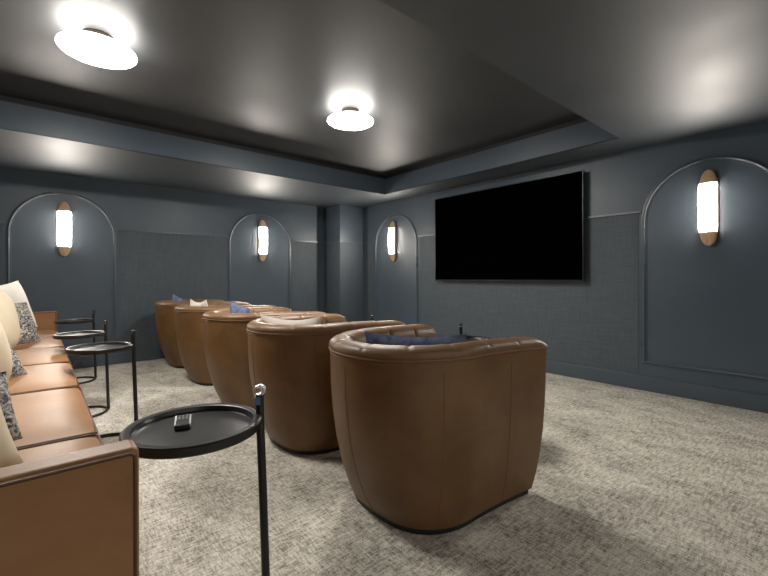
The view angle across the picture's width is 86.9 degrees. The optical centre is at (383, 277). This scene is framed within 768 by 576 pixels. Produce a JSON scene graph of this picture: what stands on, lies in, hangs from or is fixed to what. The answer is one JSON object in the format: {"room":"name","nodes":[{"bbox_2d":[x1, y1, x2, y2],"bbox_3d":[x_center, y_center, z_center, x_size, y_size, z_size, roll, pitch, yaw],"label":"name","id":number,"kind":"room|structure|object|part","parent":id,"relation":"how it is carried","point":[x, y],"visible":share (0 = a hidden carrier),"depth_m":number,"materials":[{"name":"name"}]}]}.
{"room":"home theater","nodes":[
{"label":"home theater","id":0,"kind":"room"},
{"bbox_2d":[0,166,316,357],"bbox_3d":[-3.417,-0.262,5.443,5.630,2.748,0.300,0,0,-41],"label":"wall","id":1,"kind":"structure","parent":0,"point":[74,285],"depth_m":5.14,"materials":[{"name":"paint"}]},
{"bbox_2d":[0,223,1,284],"bbox_3d":[-4.814,0.187,4.052,1.455,1.579,0.013,0,0,-41],"label":"trim","id":2,"kind":"structure","parent":1,"relation":"attached to","point":[0,223],"depth_m":4.51,"materials":[{"name":"grey"}]},
{"bbox_2d":[5,191,116,348],"bbox_3d":[-3.836,-0.086,4.873,1.048,1.898,0.020,0,0,-41],"label":"trim","id":3,"kind":"structure","parent":1,"relation":"attached to","point":[22,204],"depth_m":4.96,"materials":[{"name":"paint"}]},
{"bbox_2d":[57,201,70,256],"bbox_3d":[-3.820,-0.581,4.841,0.133,0.659,0.094,0,0,-41],"label":"wall sconce","id":4,"kind":"object","parent":1,"relation":"attached to","point":[64,212],"visible":1,"depth_m":4.82,"materials":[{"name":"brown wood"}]},
{"bbox_2d":[57,211,70,245],"bbox_3d":[-3.802,-0.581,4.821,0.133,0.424,0.040,0,0,-41],"label":"diffuser","id":5,"kind":"object","parent":4,"relation":"attached to","point":[63,217],"depth_m":4.81,"materials":[{"name":"white glass"}]},
{"bbox_2d":[69,348,164,368],"bbox_3d":[-3.266,1.041,5.365,5.510,0.141,0.028,0,0,-41],"label":"baseboard","id":6,"kind":"structure","parent":1,"relation":"attached to","point":[152,354],"depth_m":5.20,"materials":[{"name":"wood"}]},
{"bbox_2d":[119,231,225,352],"bbox_3d":[-2.908,0.180,5.684,1.365,1.579,0.013,0,0,-41],"label":"wall panel","id":7,"kind":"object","parent":1,"relation":"attached to","point":[153,267],"depth_m":5.52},
{"bbox_2d":[117,229,227,236],"bbox_3d":[-2.902,-0.621,5.683,1.415,0.022,0.026,0,0,-41],"label":"trim","id":8,"kind":"structure","parent":1,"relation":"attached to","point":[117,229],"depth_m":5.62,"materials":[{"name":"paint"}]},
{"bbox_2d":[228,212,290,308],"bbox_3d":[-1.963,-0.093,6.476,1.048,1.898,0.020,0,0,-41],"label":"trim","id":9,"kind":"structure","parent":1,"relation":"attached to","point":[239,220],"depth_m":6.45,"materials":[{"name":"paint"}]},
{"bbox_2d":[258,220,266,260],"bbox_3d":[-1.931,-0.588,6.459,0.133,0.659,0.094,0,0,-41],"label":"wall sconce","id":10,"kind":"object","parent":1,"relation":"attached to","point":[262,229],"visible":1,"depth_m":6.43,"materials":[{"name":"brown glass"}]},
{"bbox_2d":[259,227,266,253],"bbox_3d":[-1.913,-0.588,6.438,0.133,0.424,0.040,0,0,-41],"label":"diffuser","id":11,"kind":"object","parent":10,"relation":"attached to","point":[262,230],"depth_m":6.42,"materials":[{"name":"white glass"}]},
{"bbox_2d":[292,241,316,311],"bbox_3d":[-1.367,0.175,7.003,0.490,1.579,0.013,0,0,-41],"label":"wall panel","id":12,"kind":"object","parent":1,"relation":"attached to","point":[304,254],"depth_m":6.99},
{"bbox_2d":[291,240,317,242],"bbox_3d":[-1.374,-0.626,6.992,0.510,0.022,0.026,0,0,-41],"label":"trim","id":13,"kind":"structure","parent":1,"relation":"attached to","point":[291,240],"depth_m":6.96,"materials":[{"name":"paint"}]},
{"bbox_2d":[0,0,582,175],"bbox_3d":[-0.946,-1.585,3.182,5.510,0.080,3.449,0,0,-41],"label":"ceiling","id":14,"kind":"structure","parent":0,"point":[266,75],"depth_m":3.16,"materials":[{"name":"grey paint"}]},
{"bbox_2d":[55,29,136,68],"bbox_3d":[-1.823,-1.475,2.584,0.424,0.132,0.424,0,0,-41],"label":"ceiling lamp","id":15,"kind":"object","parent":14,"relation":"attached to","point":[95,47],"visible":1,"depth_m":2.52,"materials":[{"name":"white glass"}]},
{"bbox_3d":[-1.823,-1.455,2.584,0.424,0.024,0.424,0,0,-41],"label":"glass","id":16,"kind":"part","parent":15,"relation":"part of","materials":[{"name":"white glass"}]},
{"bbox_2d":[0,95,385,178],"bbox_3d":[-2.044,-1.513,4.465,5.510,0.055,0.070,0,0,-41],"label":"trim","id":17,"kind":"structure","parent":14,"relation":"attached to","point":[2,97],"depth_m":4.22,"materials":[{"name":"black paint"}]},
{"bbox_2d":[327,108,372,129],"bbox_3d":[-0.311,-1.481,3.760,0.424,0.132,0.424,0,0,-41],"label":"ceiling lamp","id":18,"kind":"object","parent":14,"relation":"attached to","point":[349,118],"visible":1,"depth_m":3.68,"materials":[{"name":"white glass"}]},
{"bbox_3d":[-0.311,-1.461,3.760,0.424,0.024,0.424,0,0,-41],"label":"glass","id":19,"kind":"part","parent":18,"relation":"part of","materials":[{"name":"white glass"}]},
{"bbox_2d":[386,118,587,178],"bbox_3d":[1.121,-1.524,4.951,0.070,0.055,3.249,0,0,-41],"label":"trim","id":20,"kind":"structure","parent":14,"relation":"attached to","point":[580,120],"depth_m":4.69,"materials":[{"name":"black paint"}]},
{"bbox_2d":[317,208,323,311],"bbox_3d":[-1.042,-0.270,7.535,0.699,2.748,0.210,0,0,-41],"label":"wall","id":21,"kind":"structure","parent":0,"point":[320,211],"depth_m":7.31,"materials":[{"name":"paint"}]},
{"bbox_2d":[324,242,340,314],"bbox_3d":[-0.915,0.173,7.168,0.008,1.579,0.510,0,0,-41],"label":"wall panel","id":22,"kind":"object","parent":21,"relation":"attached to","point":[332,251],"depth_m":7.15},
{"bbox_2d":[324,205,362,241],"bbox_3d":[-0.730,-0.075,7.329,0.493,2.356,0.506,0,0,-41],"label":"column","id":23,"kind":"structure","parent":0,"point":[341,222],"depth_m":7.15,"materials":[{"name":"paint"}]},
{"bbox_2d":[0,0,767,207],"bbox_3d":[-0.860,-1.256,3.082,6.209,0.006,6.796,0,0,-41],"label":"ceiling","id":24,"kind":"structure","parent":0,"point":[643,72],"depth_m":2.55,"materials":[{"name":"paint"}]},
{"bbox_2d":[0,100,384,193],"bbox_3d":[-2.034,-1.367,4.454,5.510,0.236,0.100,0,0,-41],"label":"fascia","id":25,"kind":"object","parent":24,"relation":"attached to","point":[13,116],"visible":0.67,"depth_m":4.19,"materials":[{"name":"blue paint"}]},
{"bbox_2d":[385,121,617,193],"bbox_3d":[1.110,-1.379,4.941,0.100,0.236,3.249,0,0,-41],"label":"fascia","id":26,"kind":"object","parent":24,"relation":"attached to","point":[584,133],"visible":0.79,"depth_m":4.56,"materials":[{"name":"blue paint"}]},
{"bbox_2d":[73,358,767,575],"bbox_3d":[-0.881,1.153,3.116,6.449,0.100,7.126,0,0,-41],"label":"floor","id":27,"kind":"structure","parent":0,"point":[628,481],"depth_m":1.97,"materials":[{"name":"carpet"}]},
{"bbox_2d":[0,311,138,575],"bbox_3d":[-2.604,0.654,2.495,1.085,0.910,5.085,0,0,-41],"label":"sofa","id":28,"kind":"object","parent":27,"relation":"on","point":[71,508],"visible":0.8,"depth_m":0.87,"materials":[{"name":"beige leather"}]},
{"bbox_2d":[0,322,12,381],"bbox_3d":[-1.941,0.342,1.835,0.244,0.453,0.466,0,0,3],"label":"throw pillow","id":29,"kind":"object","parent":28,"relation":"on","point":[6,363],"visible":0.84,"depth_m":1.98,"materials":[{"name":"beige fabric"}]},
{"bbox_2d":[0,290,19,347],"bbox_3d":[-2.913,0.320,2.948,0.264,0.504,0.506,0,0,4],"label":"throw pillow","id":30,"kind":"object","parent":28,"relation":"on","point":[9,320],"visible":0.8,"depth_m":3.05,"materials":[{"name":"beige fabric"}]},
{"bbox_2d":[0,371,22,440],"bbox_3d":[-1.399,0.457,1.261,0.147,0.232,0.420,0,0,19],"label":"lumbar pillow","id":31,"kind":"object","parent":28,"relation":"on","point":[5,399],"visible":0.73,"depth_m":1.42,"materials":[{"name":"multicoloured fabric"}]},
{"bbox_2d":[0,405,23,467],"bbox_3d":[-1.250,0.447,1.077,0.189,0.251,0.420,0,0,19],"label":"throw pillow","id":32,"kind":"object","parent":28,"relation":"on","point":[9,454],"visible":0.97,"depth_m":1.22,"materials":[{"name":"beige fabric"}]},
{"bbox_2d":[9,344,26,377],"bbox_3d":[-2.214,0.420,2.168,0.206,0.312,0.505,0,0,1],"label":"lumbar pillow","id":33,"kind":"object","parent":28,"relation":"on","point":[17,368],"visible":0.39,"depth_m":2.35,"materials":[{"name":"multicoloured fabric"}]},
{"bbox_2d":[0,280,37,326],"bbox_3d":[-3.701,0.303,4.010,0.223,0.555,0.538,0,0,-13],"label":"throw pillow","id":34,"kind":"object","parent":28,"relation":"on","point":[14,290],"visible":0.28,"depth_m":4.07,"materials":[{"name":"white fabric"}]},
{"bbox_2d":[14,302,40,344],"bbox_3d":[-3.182,0.401,3.436,0.177,0.357,0.506,0,0,2],"label":"lumbar pillow","id":35,"kind":"object","parent":28,"relation":"on","point":[28,331],"visible":0.43,"depth_m":3.55,"materials":[{"name":"multicoloured fabric"}]},
{"bbox_2d":[13,336,62,349],"bbox_3d":[-3.337,0.670,3.690,0.645,0.173,0.844,0,0,-41],"label":"seat cushion","id":36,"kind":"object","parent":28,"relation":"on","point":[47,341],"depth_m":3.59,"materials":[{"name":"beige leather"}]},
{"bbox_2d":[14,347,67,364],"bbox_3d":[-2.781,0.668,3.040,0.645,0.173,0.854,0,0,-41],"label":"seat cushion","id":37,"kind":"object","parent":28,"relation":"on","point":[44,355],"depth_m":3.03,"materials":[{"name":"beige leather"}]},
{"bbox_2d":[8,363,78,393],"bbox_3d":[-2.220,0.666,2.385,0.645,0.173,0.859,0,0,-41],"label":"seat cushion","id":38,"kind":"object","parent":28,"relation":"on","point":[44,376],"depth_m":2.33,"materials":[{"name":"beige leather"}]},
{"bbox_3d":[-4.234,0.712,4.391,1.075,0.637,0.078,0,0,-41],"label":"arm","id":39,"kind":"part","parent":28,"relation":"part of","materials":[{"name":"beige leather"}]},
{"bbox_2d":[37,330,57,336],"bbox_3d":[-3.825,0.672,4.259,0.645,0.173,0.643,0,0,-41],"label":"seat cushion","id":40,"kind":"object","parent":28,"relation":"on","point":[42,333],"depth_m":4.33,"materials":[{"name":"beige leather"}]},
{"bbox_2d":[10,388,96,446],"bbox_3d":[-1.643,0.664,1.711,0.645,0.173,0.904,0,0,-41],"label":"seat cushion","id":41,"kind":"object","parent":28,"relation":"on","point":[43,416],"depth_m":1.71,"materials":[{"name":"beige leather"}]},
{"bbox_2d":[18,437,100,462],"bbox_3d":[-1.093,0.662,1.067,0.645,0.173,0.778,0,0,-41],"label":"seat cushion","id":42,"kind":"object","parent":28,"relation":"on","point":[40,450],"depth_m":1.40,"materials":[{"name":"beige leather"}]},
{"bbox_3d":[-0.981,0.700,0.592,1.075,0.637,0.078,0,0,-41],"label":"arm","id":43,"kind":"part","parent":28,"relation":"part of","materials":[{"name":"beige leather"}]},
{"bbox_2d":[54,310,96,383],"bbox_3d":[-3.286,0.735,4.323,0.364,0.753,0.341,0,0,-44],"label":"side table","id":44,"kind":"object","parent":27,"relation":"on","point":[81,320],"visible":0.77,"depth_m":4.42,"materials":[{"name":"grey metal"}]},
{"bbox_2d":[54,318,93,323],"bbox_3d":[-3.297,0.466,4.313,0.337,0.028,0.337,0,0,-44],"label":"tray","id":45,"kind":"object","parent":44,"relation":"on","point":[82,320],"depth_m":4.27,"materials":[{"name":"black metal"}]},
{"bbox_2d":[53,320,109,417],"bbox_3d":[-2.448,0.732,3.287,0.372,0.753,0.349,0,0,-37],"label":"side table","id":46,"kind":"object","parent":27,"relation":"on","point":[88,333],"visible":0.77,"depth_m":3.37,"materials":[{"name":"grey metal"}]},
{"bbox_2d":[53,330,105,339],"bbox_3d":[-2.460,0.463,3.279,0.344,0.028,0.344,0,0,-37],"label":"tray","id":47,"kind":"object","parent":46,"relation":"on","point":[88,333],"depth_m":3.26,"materials":[{"name":"black metal"}]},
{"bbox_2d":[65,329,137,437],"bbox_3d":[-1.843,0.730,2.662,0.396,0.753,0.371,0,0,-33],"label":"side table","id":48,"kind":"object","parent":27,"relation":"on","point":[115,346],"visible":0.61,"depth_m":2.74,"materials":[{"name":"grey metal"}]},
{"bbox_2d":[65,341,132,354],"bbox_3d":[-1.856,0.461,2.654,0.366,0.028,0.366,0,0,-33],"label":"tray","id":49,"kind":"object","parent":48,"relation":"on","point":[115,346],"depth_m":2.64,"materials":[{"name":"black metal"}]},
{"bbox_2d":[119,384,269,575],"bbox_3d":[-0.562,0.725,1.243,0.420,0.753,0.393,0,0,-27],"label":"side table","id":50,"kind":"object","parent":27,"relation":"on","point":[215,427],"visible":0.94,"depth_m":1.25,"materials":[{"name":"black metal"}]},
{"bbox_2d":[174,414,190,430],"bbox_3d":[-0.628,0.451,1.267,0.046,0.018,0.100,0,0,-25],"label":"remote control","id":51,"kind":"object","parent":50,"relation":"on","point":[181,422],"visible":1,"depth_m":1.24,"materials":[{"name":"black plastic"}]},
{"bbox_2d":[119,403,260,459],"bbox_3d":[-0.577,0.456,1.236,0.388,0.028,0.388,0,0,-27],"label":"tray","id":52,"kind":"object","parent":50,"relation":"on","point":[215,427],"depth_m":1.20,"materials":[{"name":"black metal"}]},
{"bbox_3d":[-0.403,0.367,1.323,0.037,0.038,0.023,0,0,-27],"label":"handle","id":53,"kind":"part","parent":50,"relation":"part of","materials":[{"name":"silver metal"}]},
{"bbox_2d":[154,299,238,367],"bbox_3d":[-2.441,0.701,5.280,0.962,0.815,0.880,0,0,-41],"label":"swivel armchair","id":54,"kind":"object","parent":27,"relation":"on","point":[164,309],"visible":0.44,"depth_m":4.89,"materials":[{"name":"brown leather"}]},
{"bbox_2d":[172,294,184,301],"bbox_3d":[-2.572,0.438,5.110,0.440,0.470,0.133,0,0,44],"label":"throw pillow","id":55,"kind":"object","parent":54,"relation":"on","point":[175,298],"visible":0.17,"depth_m":5.05,"materials":[{"name":"blue fabric"}]},
{"bbox_2d":[174,302,276,385],"bbox_3d":[-1.780,0.699,4.478,0.962,0.815,0.880,0,0,-42],"label":"swivel armchair","id":56,"kind":"object","parent":27,"relation":"on","point":[188,319],"visible":0.43,"depth_m":4.08,"materials":[{"name":"brown leather"}]},
{"bbox_2d":[190,299,207,306],"bbox_3d":[-1.958,0.433,4.335,0.384,0.416,0.137,0,0,37],"label":"throw pillow","id":57,"kind":"object","parent":56,"relation":"on","point":[192,303],"visible":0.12,"depth_m":4.28,"materials":[{"name":"white fabric"}]},
{"bbox_2d":[202,307,326,409],"bbox_3d":[-1.112,0.697,3.652,0.962,0.815,0.880,0,0,-39],"label":"swivel armchair","id":58,"kind":"object","parent":27,"relation":"on","point":[225,333],"visible":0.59,"depth_m":3.26,"materials":[{"name":"brown leather"}]},
{"bbox_2d":[230,301,250,313],"bbox_3d":[-1.230,0.433,3.494,0.394,0.464,0.140,0,0,37],"label":"throw pillow","id":59,"kind":"object","parent":58,"relation":"on","point":[234,308],"visible":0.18,"depth_m":3.44,"materials":[{"name":"blue fabric"}]},
{"bbox_2d":[246,314,405,454],"bbox_3d":[-0.467,0.694,2.856,0.962,0.815,0.880,0,0,-41],"label":"swivel armchair","id":60,"kind":"object","parent":27,"relation":"on","point":[292,362],"visible":0.67,"depth_m":2.46,"materials":[{"name":"brown leather"}]},
{"bbox_2d":[260,314,321,324],"bbox_3d":[-0.619,0.443,2.776,0.482,0.386,0.134,0,0,18],"label":"throw pillow","id":61,"kind":"object","parent":60,"relation":"on","point":[317,320],"visible":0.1,"depth_m":2.73,"materials":[{"name":"white fabric"}]},
{"bbox_2d":[329,324,547,534],"bbox_3d":[0.190,0.692,2.069,0.962,0.815,0.880,0,0,-41],"label":"swivel armchair","id":62,"kind":"object","parent":27,"relation":"on","point":[432,439],"visible":0.98,"depth_m":1.72,"materials":[{"name":"brown leather"}]},
{"bbox_2d":[365,331,466,345],"bbox_3d":[0.157,0.450,2.019,0.501,0.367,0.132,0,0,13],"label":"throw pillow","id":63,"kind":"object","parent":62,"relation":"on","point":[371,338],"visible":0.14,"depth_m":1.97,"materials":[{"name":"blue fabric"}]},
{"bbox_2d":[459,323,490,341],"bbox_3d":[0.592,0.721,2.910,0.371,0.753,0.396,0,0,-3],"label":"side table","id":64,"kind":"object","parent":27,"relation":"on","point":[468,337],"visible":0.22,"depth_m":3.03,"materials":[{"name":"grey metal"}]},
{"bbox_2d":[466,335,490,341],"bbox_3d":[0.592,0.452,2.895,0.366,0.028,0.366,0,0,-3],"label":"tray","id":65,"kind":"object","parent":64,"relation":"on","point":[468,337],"depth_m":3.00,"materials":[{"name":"black metal"}]},
{"bbox_2d":[363,120,767,394],"bbox_3d":[1.518,-0.280,5.175,0.120,2.748,7.126,0,0,-41],"label":"wall","id":66,"kind":"structure","parent":0,"point":[707,306],"depth_m":3.68,"materials":[{"name":"paint"}]},
{"bbox_2d":[340,242,362,321],"bbox_3d":[-0.565,0.172,7.141,0.489,1.579,0.014,0,0,-41],"label":"wall panel","id":67,"kind":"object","parent":66,"relation":"attached to","point":[351,253],"depth_m":7.14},
{"bbox_2d":[341,240,362,242],"bbox_3d":[-0.564,-0.629,7.137,0.489,0.022,0.027,0,0,-41],"label":"trim","id":68,"kind":"structure","parent":66,"relation":"attached to","point":[341,240],"depth_m":7.13,"materials":[{"name":"paint"}]},
{"bbox_2d":[363,242,373,320],"bbox_3d":[-0.270,0.171,7.179,0.013,1.579,0.319,0,0,-41],"label":"wall panel","id":69,"kind":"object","parent":66,"relation":"attached to","point":[368,248],"depth_m":7.17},
{"bbox_2d":[388,221,396,260],"bbox_3d":[0.135,-0.596,6.627,0.094,0.659,0.133,0,0,-41],"label":"wall sconce","id":70,"kind":"object","parent":66,"relation":"attached to","point":[392,237],"visible":1,"depth_m":6.59,"materials":[{"name":"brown glass"}]},
{"bbox_2d":[388,228,393,253],"bbox_3d":[0.114,-0.595,6.609,0.040,0.424,0.133,0,0,-41],"label":"diffuser","id":71,"kind":"object","parent":70,"relation":"attached to","point":[391,230],"depth_m":6.59,"materials":[{"name":"white glass"}]},
{"bbox_2d":[375,213,417,323],"bbox_3d":[0.180,-0.101,6.631,0.020,1.898,1.048,0,0,-41],"label":"trim","id":72,"kind":"structure","parent":66,"relation":"attached to","point":[394,214],"depth_m":6.53,"materials":[{"name":"paint"}]},
{"bbox_2d":[435,170,584,281],"bbox_3d":[1.451,-0.543,5.093,0.086,1.176,2.090,0,0,-41],"label":"television","id":73,"kind":"object","parent":66,"relation":"attached to","point":[532,230],"visible":1,"depth_m":4.88,"materials":[{"name":"black"}]},
{"bbox_2d":[419,213,638,374],"bbox_3d":[1.518,0.164,5.090,0.013,1.579,2.980,0,0,-41],"label":"wall panel","id":74,"kind":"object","parent":66,"relation":"attached to","point":[594,322],"depth_m":4.47,"materials":[{"name":"grey fabric"}]},
{"bbox_2d":[417,210,641,236],"bbox_3d":[1.510,-0.636,5.086,0.026,0.022,3.040,0,0,-41],"label":"trim","id":75,"kind":"structure","parent":66,"relation":"attached to","point":[639,211],"depth_m":4.15,"materials":[{"name":"paint"}]},
{"bbox_2d":[546,360,767,412],"bbox_3d":[1.668,1.024,4.906,0.028,0.141,6.289,0,0,-41],"label":"baseboard","id":76,"kind":"structure","parent":66,"relation":"attached to","point":[727,397],"depth_m":3.77,"materials":[{"name":"paint"}]},
{"bbox_2d":[641,154,767,381],"bbox_3d":[2.833,-0.111,3.531,0.020,1.898,1.048,0,0,-41],"label":"trim","id":77,"kind":"structure","parent":66,"relation":"attached to","point":[744,159],"depth_m":3.77,"materials":[{"name":"paint"}]},
{"bbox_2d":[698,170,717,245],"bbox_3d":[2.806,-0.605,3.507,0.094,0.659,0.133,0,0,-41],"label":"wall sconce","id":78,"kind":"object","parent":66,"relation":"attached to","point":[708,184],"visible":1,"depth_m":3.48,"materials":[{"name":"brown glass"}]},
{"bbox_2d":[698,182,717,231],"bbox_3d":[2.785,-0.605,3.489,0.040,0.424,0.133,0,0,-41],"label":"diffuser","id":79,"kind":"object","parent":78,"relation":"attached to","point":[707,191],"depth_m":3.47,"materials":[{"name":"white glass"}]}
]}

